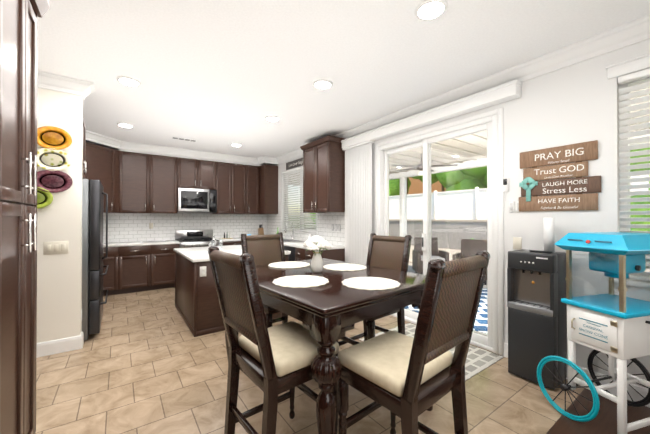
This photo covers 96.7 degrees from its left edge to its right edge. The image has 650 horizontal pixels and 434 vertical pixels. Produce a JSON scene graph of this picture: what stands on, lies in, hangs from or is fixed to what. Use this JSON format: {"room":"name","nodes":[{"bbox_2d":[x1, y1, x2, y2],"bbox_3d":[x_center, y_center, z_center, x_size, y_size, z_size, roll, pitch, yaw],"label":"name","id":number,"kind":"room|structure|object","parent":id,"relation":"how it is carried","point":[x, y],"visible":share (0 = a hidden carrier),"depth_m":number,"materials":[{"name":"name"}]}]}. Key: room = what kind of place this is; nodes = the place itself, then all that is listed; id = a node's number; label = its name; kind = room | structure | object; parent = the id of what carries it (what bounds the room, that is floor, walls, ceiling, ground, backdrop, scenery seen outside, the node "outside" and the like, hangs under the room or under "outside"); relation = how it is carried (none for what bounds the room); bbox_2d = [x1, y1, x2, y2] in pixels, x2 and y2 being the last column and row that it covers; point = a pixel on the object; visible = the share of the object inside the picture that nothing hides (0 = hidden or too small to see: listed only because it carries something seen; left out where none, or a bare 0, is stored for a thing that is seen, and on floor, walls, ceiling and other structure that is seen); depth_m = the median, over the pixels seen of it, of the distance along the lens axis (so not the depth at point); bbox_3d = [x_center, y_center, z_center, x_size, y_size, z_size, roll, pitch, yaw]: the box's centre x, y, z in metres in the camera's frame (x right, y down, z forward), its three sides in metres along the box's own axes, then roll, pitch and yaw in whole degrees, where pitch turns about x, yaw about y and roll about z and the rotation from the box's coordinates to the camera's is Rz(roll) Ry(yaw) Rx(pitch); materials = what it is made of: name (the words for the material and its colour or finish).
{"room":"kitchen and dining room","nodes":[
{"label":"kitchen and dining room","id":0,"kind":"room"},
{"bbox_2d":[37,88,82,342],"bbox_3d":[-3.938,-0.020,2.249,3.135,2.850,0.130,0,0,-35],"label":"wall","id":1,"kind":"structure","parent":0,"point":[59,288],"depth_m":3.02,"materials":[{"name":"white paint"}]},
{"bbox_2d":[37,126,72,208],"bbox_3d":[-2.840,-0.503,2.929,0.430,0.843,0.039,0,0,-35],"label":"wall plates","id":2,"kind":"object","parent":1,"relation":"attached to","point":[53,159],"visible":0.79,"depth_m":2.95,"materials":[{"name":"multicoloured ceramic"}]},
{"bbox_2d":[43,241,67,254],"bbox_3d":[-2.779,0.319,2.987,0.190,0.130,0.010,0,0,-35],"label":"light switch","id":3,"kind":"object","parent":1,"relation":"attached to","point":[59,247],"visible":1,"depth_m":2.98,"materials":[{"name":"beige plastic"}]},
{"bbox_2d":[36,334,83,357],"bbox_3d":[-3.885,1.335,2.191,3.141,0.140,0.016,0,0,-35],"label":"baseboard","id":4,"kind":"structure","parent":1,"relation":"attached to","point":[51,347],"depth_m":2.99,"materials":[{"name":"white wood"}]},
{"bbox_2d":[38,71,94,97],"bbox_3d":[-3.824,-1.378,2.193,3.230,0.135,0.105,0,0,-35],"label":"crown molding","id":5,"kind":"structure","parent":1,"relation":"attached to","point":[46,80],"depth_m":2.99,"materials":[{"name":"white wood"}]},
{"bbox_2d":[88,142,266,242],"bbox_3d":[-4.279,-0.004,5.752,6.645,2.850,0.150,0,0,-35],"label":"wall","id":6,"kind":"structure","parent":0,"point":[118,150],"depth_m":5.70,"materials":[{"name":"white paint"}]},
{"bbox_2d":[82,119,259,213],"bbox_3d":[-2.402,-0.671,5.231,4.191,1.180,2.878,0,0,-35],"label":"upper cabinet","id":7,"kind":"object","parent":6,"relation":"attached to","point":[132,182],"visible":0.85,"depth_m":5.90,"materials":[{"name":"brown wood"}]},
{"bbox_2d":[86,130,277,165],"bbox_3d":[-2.284,-1.346,5.343,3.873,0.170,2.838,0,0,-35],"label":"crown molding","id":8,"kind":"structure","parent":7,"relation":"on","point":[125,146],"depth_m":6.00,"materials":[{"name":"white wood"}]},
{"bbox_2d":[178,188,216,212],"bbox_3d":[-2.846,-0.358,6.399,0.784,0.505,0.452,0,0,-35],"label":"over-the-range microwave","id":9,"kind":"object","parent":7,"relation":"attached to","point":[197,200],"visible":0.94,"depth_m":6.24,"materials":[{"name":"silver metal"}]},
{"bbox_2d":[103,212,266,242],"bbox_3d":[-3.240,0.200,6.392,4.179,0.607,0.011,0,0,-35],"label":"backsplash","id":10,"kind":"structure","parent":6,"relation":"attached to","point":[127,227],"depth_m":6.32,"materials":[{"name":"tile"}]},
{"bbox_2d":[35,287,584,433],"bbox_3d":[-1.470,1.454,1.933,6.795,0.100,9.620,0,0,-35],"label":"floor","id":11,"kind":"structure","parent":0,"point":[144,362],"depth_m":2.31,"materials":[{"name":"tile"}]},
{"bbox_2d":[0,0,7,433],"bbox_3d":[-1.367,0.021,0.662,0.639,2.756,0.960,0,0,-35],"label":"tall cabinet","id":12,"kind":"object","parent":11,"relation":"on","point":[3,3],"depth_m":1.29,"materials":[{"name":"brown wood"}]},
{"bbox_2d":[8,0,31,433],"bbox_3d":[-1.732,0.023,1.175,0.639,2.756,0.539,0,0,-35],"label":"tall cabinet","id":13,"kind":"object","parent":11,"relation":"on","point":[18,154],"depth_m":1.48,"materials":[{"name":"brown wood"}]},
{"bbox_2d":[32,0,39,433],"bbox_3d":[-1.921,0.024,1.440,0.639,2.756,0.351,0,0,-35],"label":"tall cabinet","id":14,"kind":"object","parent":11,"relation":"on","point":[35,3],"depth_m":1.71,"materials":[{"name":"brown wood"}]},
{"bbox_2d":[82,179,107,340],"bbox_3d":[-3.166,0.491,3.485,0.869,1.840,0.910,0,0,-35],"label":"refrigerator","id":15,"kind":"object","parent":11,"relation":"on","point":[93,193],"visible":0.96,"depth_m":3.30,"materials":[{"name":"grey metal"}]},
{"bbox_2d":[103,246,122,295],"bbox_3d":[-4.323,0.979,5.228,1.069,0.880,0.635,0,0,-35],"label":"base cabinet","id":16,"kind":"object","parent":11,"relation":"on","point":[113,280],"depth_m":5.21,"materials":[{"name":"brown wood"}]},
{"bbox_2d":[123,244,178,292],"bbox_3d":[-3.552,0.981,5.777,1.065,0.880,0.635,0,0,-35],"label":"base cabinet","id":17,"kind":"object","parent":11,"relation":"on","point":[139,268],"depth_m":5.53,"materials":[{"name":"brown wood"}]},
{"bbox_2d":[103,240,179,246],"bbox_3d":[-3.936,0.519,5.502,2.014,0.038,0.648,0,0,-35],"label":"countertop","id":18,"kind":"structure","parent":17,"relation":"on","point":[137,243],"depth_m":5.52,"materials":[{"name":"white stone"}]},
{"bbox_2d":[140,240,166,242],"bbox_3d":[-3.460,0.495,5.836,0.440,0.011,0.260,0,0,-35],"label":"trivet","id":19,"kind":"object","parent":18,"relation":"on","point":[152,241],"visible":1,"depth_m":5.77,"materials":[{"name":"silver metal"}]},
{"bbox_2d":[175,230,219,247],"bbox_3d":[-2.769,0.859,6.286,0.778,1.130,0.690,0,0,-35],"label":"range","id":20,"kind":"object","parent":11,"relation":"on","point":[192,238],"visible":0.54,"depth_m":6.32,"materials":[{"name":"silver metal"}]},
{"bbox_2d":[222,241,240,245],"bbox_3d":[-2.172,0.986,6.761,0.724,0.880,0.635,0,0,-35],"label":"base cabinet","id":21,"kind":"object","parent":11,"relation":"on","point":[230,242],"depth_m":6.45,"materials":[{"name":"brown wood"}]},
{"bbox_2d":[213,237,240,241],"bbox_3d":[-2.168,0.525,6.759,0.728,0.038,0.654,0,0,-35],"label":"countertop","id":22,"kind":"structure","parent":21,"relation":"on","point":[238,238],"depth_m":6.48,"materials":[{"name":"white stone"}]},
{"bbox_2d":[221,232,230,238],"bbox_3d":[-2.303,0.434,6.797,0.240,0.141,0.140,0,0,-35],"label":"tray","id":23,"kind":"object","parent":22,"relation":"on","point":[227,236],"visible":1,"depth_m":6.78,"materials":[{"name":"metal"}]},
{"bbox_2d":[175,253,288,336],"bbox_3d":[-1.453,0.975,4.345,1.244,0.880,1.469,0,0,-35],"label":"kitchen island","id":24,"kind":"object","parent":11,"relation":"on","point":[197,305],"depth_m":3.52,"materials":[{"name":"brown wood"}]},
{"bbox_2d":[173,245,288,260],"bbox_3d":[-1.440,0.514,4.329,1.290,0.038,1.470,0,0,-35],"label":"island countertop","id":25,"kind":"structure","parent":24,"relation":"on","point":[201,253],"depth_m":4.14,"materials":[{"name":"white stone"}]},
{"bbox_2d":[208,235,222,249],"bbox_3d":[-1.633,0.379,4.293,0.224,0.230,0.145,0,0,-35],"label":"figurine","id":26,"kind":"object","parent":25,"relation":"on","point":[214,240],"visible":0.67,"depth_m":4.30,"materials":[{"name":"white ceramic"}]},
{"bbox_2d":[241,232,287,327],"bbox_3d":[-0.514,0.793,2.980,0.492,1.232,0.605,0,0,-40],"label":"dining chair","id":27,"kind":"object","parent":11,"relation":"on","point":[265,249],"visible":0.15,"depth_m":3.15,"materials":[{"name":"brown wood"}]},
{"bbox_2d":[208,246,338,433],"bbox_3d":[-0.294,0.787,1.680,0.605,1.232,0.492,0,0,-40],"label":"dining chair","id":28,"kind":"object","parent":11,"relation":"on","point":[272,363],"visible":0.9,"depth_m":1.54,"materials":[{"name":"brown wood"}]},
{"bbox_2d":[284,246,291,260],"bbox_3d":[-0.447,0.980,5.535,0.640,0.880,0.720,0,0,-35],"label":"base cabinet","id":29,"kind":"object","parent":11,"relation":"on","point":[286,248],"depth_m":5.27,"materials":[{"name":"brown"}]},
{"bbox_2d":[292,247,344,261],"bbox_3d":[-0.085,0.978,5.027,0.640,0.880,0.651,0,0,-35],"label":"base cabinet","id":30,"kind":"object","parent":11,"relation":"on","point":[298,254],"depth_m":4.85,"materials":[{"name":"brown wood"}]},
{"bbox_2d":[283,238,344,250],"bbox_3d":[-0.843,0.522,6.088,0.651,0.038,3.283,0,0,-35],"label":"countertop","id":31,"kind":"structure","parent":30,"relation":"on","point":[298,243],"depth_m":5.08,"materials":[{"name":"white stone"}]},
{"bbox_2d":[258,225,263,234],"bbox_3d":[-1.627,0.347,7.330,0.100,0.316,0.178,0,0,-35],"label":"knife block","id":32,"kind":"object","parent":31,"relation":"on","point":[260,231],"visible":0.92,"depth_m":7.28,"materials":[{"name":"brown wood"}]},
{"bbox_2d":[283,222,296,241],"bbox_3d":[-0.865,0.302,6.164,0.475,0.401,0.760,0,0,-35],"label":"sink faucet","id":33,"kind":"object","parent":31,"relation":"on","point":[287,240],"visible":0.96,"depth_m":6.18,"materials":[{"name":"silver metal"}]},
{"bbox_2d":[225,258,432,433],"bbox_3d":[-0.013,0.925,2.274,1.150,0.960,1.400,0,0,-40],"label":"dining table","id":34,"kind":"object","parent":11,"relation":"on","point":[331,312],"visible":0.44,"depth_m":1.64,"materials":[{"name":"brown wood"}]},
{"bbox_2d":[268,261,309,268],"bbox_3d":[-0.332,0.444,2.687,0.390,0.005,0.390,0,0,-35],"label":"placemat","id":35,"kind":"object","parent":34,"relation":"on","point":[289,264],"visible":0.98,"depth_m":2.68,"materials":[{"name":"white fabric"}]},
{"bbox_2d":[272,275,328,287],"bbox_3d":[-0.166,0.441,1.991,0.390,0.005,0.390,0,0,-35],"label":"placemat","id":36,"kind":"object","parent":34,"relation":"on","point":[301,281],"visible":0.9,"depth_m":1.96,"materials":[{"name":"white fabric"}]},
{"bbox_2d":[303,235,332,272],"bbox_3d":[-0.064,0.296,2.339,0.232,0.296,0.223,0,0,-35],"label":"vase","id":37,"kind":"object","parent":34,"relation":"on","point":[316,242],"visible":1,"depth_m":2.30,"materials":[{"name":"white ceramic"}]},
{"bbox_2d":[323,263,366,270],"bbox_3d":[0.175,0.443,2.564,0.390,0.005,0.390,0,0,-35],"label":"placemat","id":38,"kind":"object","parent":34,"relation":"on","point":[345,267],"visible":0.9,"depth_m":2.52,"materials":[{"name":"white fabric"}]},
{"bbox_2d":[342,277,400,290],"bbox_3d":[0.304,0.440,1.929,0.390,0.005,0.390,0,0,-35],"label":"placemat","id":39,"kind":"object","parent":34,"relation":"on","point":[370,283],"visible":0.96,"depth_m":1.90,"materials":[{"name":"white fabric"}]},
{"bbox_2d":[336,233,411,353],"bbox_3d":[0.457,0.792,2.799,0.605,1.232,0.492,0,0,-40],"label":"dining chair","id":40,"kind":"object","parent":11,"relation":"on","point":[390,252],"visible":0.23,"depth_m":2.87,"materials":[{"name":"brown wood"}]},
{"bbox_2d":[337,251,489,433],"bbox_3d":[0.439,0.786,1.502,0.492,1.232,0.605,0,0,-40],"label":"dining chair","id":41,"kind":"object","parent":11,"relation":"on","point":[408,380],"visible":1,"depth_m":1.38,"materials":[{"name":"brown wood"}]},
{"bbox_2d":[359,323,502,380],"bbox_3d":[1.093,1.405,3.109,0.895,0.008,1.160,0,0,-35],"label":"doormat","id":42,"kind":"object","parent":11,"relation":"on","point":[478,360],"visible":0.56,"depth_m":2.88,"materials":[{"name":"fabric"}]},
{"bbox_2d":[507,249,566,389],"bbox_3d":[1.862,0.843,2.542,0.324,1.098,0.340,0,0,-35],"label":"water dispenser","id":43,"kind":"object","parent":11,"relation":"on","point":[537,309],"visible":1,"depth_m":2.44,"materials":[{"name":"grey plastic"}]},
{"bbox_2d":[543,218,554,251],"bbox_3d":[1.962,0.156,2.530,0.076,0.300,0.076,0,0,-35],"label":"paper roll","id":44,"kind":"object","parent":43,"relation":"on","point":[548,232],"visible":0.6,"depth_m":2.50,"materials":[{"name":"white paper"}]},
{"bbox_2d":[546,388,649,433],"bbox_3d":[2.614,1.393,0.829,1.124,0.012,3.060,0,0,-35],"label":"rug","id":45,"kind":"object","parent":11,"relation":"on","point":[604,421],"depth_m":2.00,"materials":[{"name":"brown fabric"}]},
{"bbox_2d":[537,232,649,433],"bbox_3d":[1.968,0.753,2.028,0.590,1.282,0.558,0,0,-16],"label":"cart","id":46,"kind":"object","parent":45,"relation":"on","point":[614,326],"visible":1,"depth_m":1.89,"materials":[{"name":"white"}]},
{"bbox_2d":[38,0,649,157],"bbox_3d":[-1.470,-1.506,1.946,6.795,0.120,9.620,0,0,-35],"label":"ceiling","id":47,"kind":"structure","parent":0,"point":[218,76],"depth_m":2.58,"materials":[{"name":"paint"}]},
{"bbox_2d":[117,123,133,127],"bbox_3d":[-3.115,-1.426,4.507,0.213,0.016,0.213,0,0,10],"label":"recessed light","id":48,"kind":"object","parent":47,"relation":"in","point":[125,125],"depth_m":4.49,"materials":[{"name":"white"}]},
{"bbox_2d":[116,76,140,86],"bbox_3d":[-2.077,-1.433,3.060,0.213,0.016,0.213,0,0,-44],"label":"recessed light","id":49,"kind":"object","parent":47,"relation":"in","point":[125,80],"depth_m":3.05,"materials":[{"name":"white"}]},
{"bbox_2d":[172,136,195,141],"bbox_3d":[-2.577,-1.424,5.295,0.380,0.014,0.150,0,0,-35],"label":"ceiling vent","id":50,"kind":"object","parent":47,"relation":"in","point":[185,139],"visible":1,"depth_m":5.28,"materials":[{"name":"white metal"}]},
{"bbox_2d":[231,143,241,146],"bbox_3d":[-1.750,-1.421,5.713,0.213,0.016,0.213,0,0,-27],"label":"recessed light","id":51,"kind":"object","parent":47,"relation":"in","point":[233,144],"depth_m":5.69,"materials":[{"name":"white"}]},
{"bbox_2d":[265,116,279,121],"bbox_3d":[-0.763,-1.428,4.206,0.213,0.016,0.213,0,0,-44],"label":"recessed light","id":52,"kind":"object","parent":47,"relation":"in","point":[269,118],"depth_m":4.18,"materials":[{"name":"white"}]},
{"bbox_2d":[313,79,332,88],"bbox_3d":[-0.023,-1.433,3.125,0.213,0.016,0.213,0,0,10],"label":"recessed light","id":53,"kind":"object","parent":47,"relation":"in","point":[321,83],"depth_m":3.11,"materials":[{"name":"white"}]},
{"bbox_2d":[415,0,447,20],"bbox_3d":[0.736,-1.438,2.008,0.213,0.016,0.213,0,0,-44],"label":"recessed light","id":54,"kind":"object","parent":47,"relation":"in","point":[428,10],"depth_m":2.00,"materials":[{"name":"white"}]},
{"bbox_2d":[267,39,649,388],"bbox_3d":[1.236,-0.012,3.868,0.150,2.850,9.620,0,0,-35],"label":"wall","id":55,"kind":"structure","parent":0,"point":[574,103],"depth_m":2.50,"materials":[{"name":"white paint"}]},
{"bbox_2d":[260,164,277,213],"bbox_3d":[-1.386,-0.663,7.112,0.352,1.180,0.324,0,0,-35],"label":"upper cabinet","id":56,"kind":"object","parent":55,"relation":"attached to","point":[268,173],"depth_m":6.98,"materials":[{"name":"brown wood"}]},
{"bbox_2d":[286,158,302,169],"bbox_3d":[-0.634,-1.174,6.348,0.021,0.165,0.920,0,0,-35],"label":"script sign","id":57,"kind":"object","parent":55,"relation":"attached to","point":[294,164],"visible":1,"depth_m":6.39,"materials":[{"name":"grey"}]},
{"bbox_2d":[281,170,316,234],"bbox_3d":[-0.543,-0.361,6.348,0.170,1.429,1.520,0,0,-35],"label":"window","id":58,"kind":"structure","parent":55,"relation":"in","point":[302,232],"depth_m":6.36,"materials":[{"name":"white"}]},
{"bbox_2d":[282,167,316,231],"bbox_3d":[-0.572,-0.381,6.327,0.060,1.380,1.506,0,0,-35],"label":"window blinds","id":59,"kind":"object","parent":58,"relation":"attached to","point":[289,198],"visible":0.67,"depth_m":6.46,"materials":[{"name":"white plastic"}]},
{"bbox_2d":[267,212,344,245],"bbox_3d":[-0.587,0.214,6.275,0.021,0.578,3.257,0,0,-35],"label":"backsplash","id":60,"kind":"structure","parent":55,"relation":"attached to","point":[330,228],"depth_m":5.44,"materials":[{"name":"tile"}]},
{"bbox_2d":[300,135,344,212],"bbox_3d":[-0.027,-0.706,5.206,0.352,1.250,0.841,0,0,-35],"label":"upper cabinet","id":61,"kind":"object","parent":55,"relation":"attached to","point":[323,174],"depth_m":4.93,"materials":[{"name":"brown wood"}]},
{"bbox_2d":[342,141,373,264],"bbox_3d":[0.520,0.104,4.634,0.094,2.505,0.667,0,0,-35],"label":"window blinds","id":62,"kind":"object","parent":55,"relation":"attached to","point":[358,194],"visible":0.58,"depth_m":4.61,"materials":[{"name":"white fabric"}]},
{"bbox_2d":[375,107,503,355],"bbox_3d":[1.348,0.152,3.702,0.180,2.520,1.800,0,0,-35],"label":"sliding glass door","id":63,"kind":"structure","parent":55,"relation":"attached to","point":[491,122],"depth_m":3.21,"materials":[{"name":"white"}]},
{"bbox_2d":[271,14,649,164],"bbox_3d":[1.259,-1.299,3.596,0.135,0.280,9.120,0,0,-35],"label":"crown molding","id":64,"kind":"structure","parent":55,"relation":"attached to","point":[635,31],"depth_m":2.95,"materials":[{"name":"white wood"}]},
{"bbox_2d":[502,178,521,249],"bbox_3d":[1.843,-0.037,2.865,0.024,0.710,0.185,0,0,-35],"label":"sensor","id":65,"kind":"object","parent":55,"relation":"attached to","point":[517,243],"visible":1,"depth_m":2.85,"materials":[{"name":"white plastic"}]},
{"bbox_2d":[519,140,600,211],"bbox_3d":[2.049,-0.338,2.564,0.040,0.570,0.590,0,0,-35],"label":"sign","id":66,"kind":"object","parent":55,"relation":"attached to","point":[535,187],"visible":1,"depth_m":2.54,"materials":[{"name":"brown wood"}]},
{"bbox_2d":[504,342,649,407],"bbox_3d":[2.882,1.331,1.411,0.016,0.140,3.698,0,0,-35],"label":"baseboard","id":67,"kind":"structure","parent":55,"relation":"attached to","point":[643,391],"depth_m":2.26,"materials":[{"name":"white wood"}]},
{"bbox_2d":[605,53,649,287],"bbox_3d":[2.901,-0.343,1.508,0.180,1.720,2.060,0,0,-35],"label":"window","id":68,"kind":"structure","parent":55,"relation":"in","point":[632,65],"depth_m":2.25,"materials":[{"name":"white"}]},
{"bbox_2d":[618,68,649,280],"bbox_3d":[2.862,-0.313,1.480,0.060,1.560,1.926,0,0,-35],"label":"window blinds","id":69,"kind":"object","parent":68,"relation":"attached to","point":[638,75],"visible":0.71,"depth_m":2.19,"materials":[{"name":"white plastic"}]},
{"label":"outside","id":70,"kind":"structure","parent":0,"visible":0},
{"bbox_2d":[407,245,649,335],"bbox_3d":[7.134,1.556,10.019,16.605,0.170,24.000,0,0,-35],"label":"patio","id":71,"kind":"structure","parent":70,"point":[443,249],"depth_m":10.78,"materials":[{"name":"concrete"}]},
{"bbox_2d":[400,177,406,236],"bbox_3d":[2.109,0.196,7.793,0.140,2.530,0.140,0,0,-35],"label":"patio post","id":72,"kind":"object","parent":71,"relation":"on","point":[403,196],"depth_m":7.74,"materials":[{"name":"white"}]},
{"bbox_2d":[288,87,649,184],"bbox_3d":[2.003,-1.200,5.514,3.005,0.240,12.600,0,0,-35],"label":"roof","id":73,"kind":"structure","parent":72,"relation":"on","point":[438,151],"depth_m":5.64,"materials":[{"name":"beige"}]},
{"bbox_2d":[391,154,457,174],"bbox_3d":[1.792,-0.980,5.473,1.214,0.400,1.160,0,0,-35],"label":"ceiling fan","id":74,"kind":"object","parent":73,"relation":"hanging from","point":[419,167],"depth_m":5.36,"materials":[{"name":"white metal"}]},
{"bbox_2d":[408,177,445,219],"bbox_3d":[12.274,-2.504,22.298,9.000,8.000,11.000,0,0,-35],"label":"neighbouring house","id":75,"kind":"structure","parent":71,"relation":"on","point":[417,183],"depth_m":22.44,"materials":[{"name":"brown paint"}]},
{"bbox_2d":[412,237,448,273],"bbox_3d":[2.613,0.990,7.248,0.740,0.911,0.774,0,0,5],"label":"patio chair","id":76,"kind":"object","parent":71,"relation":"on","point":[419,253],"depth_m":7.34,"materials":[{"name":"wicker"}]},
{"bbox_2d":[404,288,487,334],"bbox_3d":[2.633,1.440,4.662,2.355,0.012,4.100,0,0,-35],"label":"outdoor rug","id":77,"kind":"object","parent":71,"relation":"on","point":[482,325],"depth_m":4.29,"materials":[{"name":"fabric"}]},
{"bbox_2d":[452,239,486,284],"bbox_3d":[3.369,0.987,6.575,0.740,0.911,0.774,0,0,35],"label":"patio chair","id":78,"kind":"object","parent":71,"relation":"on","point":[469,243],"depth_m":6.80,"materials":[{"name":"wicker"}]},
{"bbox_2d":[389,148,649,195],"bbox_3d":[8.584,-2.605,14.368,4.425,8.131,26.391,0,0,-35],"label":"hedge","id":79,"kind":"object","parent":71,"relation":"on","point":[474,176],"depth_m":15.33,"materials":[{"name":"green plant"}]},
{"bbox_2d":[389,219,649,264],"bbox_3d":[5.181,0.838,11.086,4.850,1.445,24.000,0,0,-35],"label":"retaining wall","id":80,"kind":"structure","parent":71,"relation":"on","point":[443,225],"depth_m":13.49,"materials":[{"name":"tile"}]},
{"bbox_2d":[310,175,649,230],"bbox_3d":[4.582,-0.330,9.191,2.326,3.049,18.063,0,0,-35],"label":"hedge","id":81,"kind":"object","parent":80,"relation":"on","point":[638,216],"depth_m":5.88,"materials":[{"name":"green plant"}]},
{"bbox_2d":[389,175,648,219],"bbox_3d":[7.222,-0.613,12.511,0.140,1.470,24.060,0,0,-35],"label":"vinyl fence","id":82,"kind":"object","parent":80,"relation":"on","point":[478,197],"depth_m":14.02,"materials":[{"name":"white plastic"}]}
]}

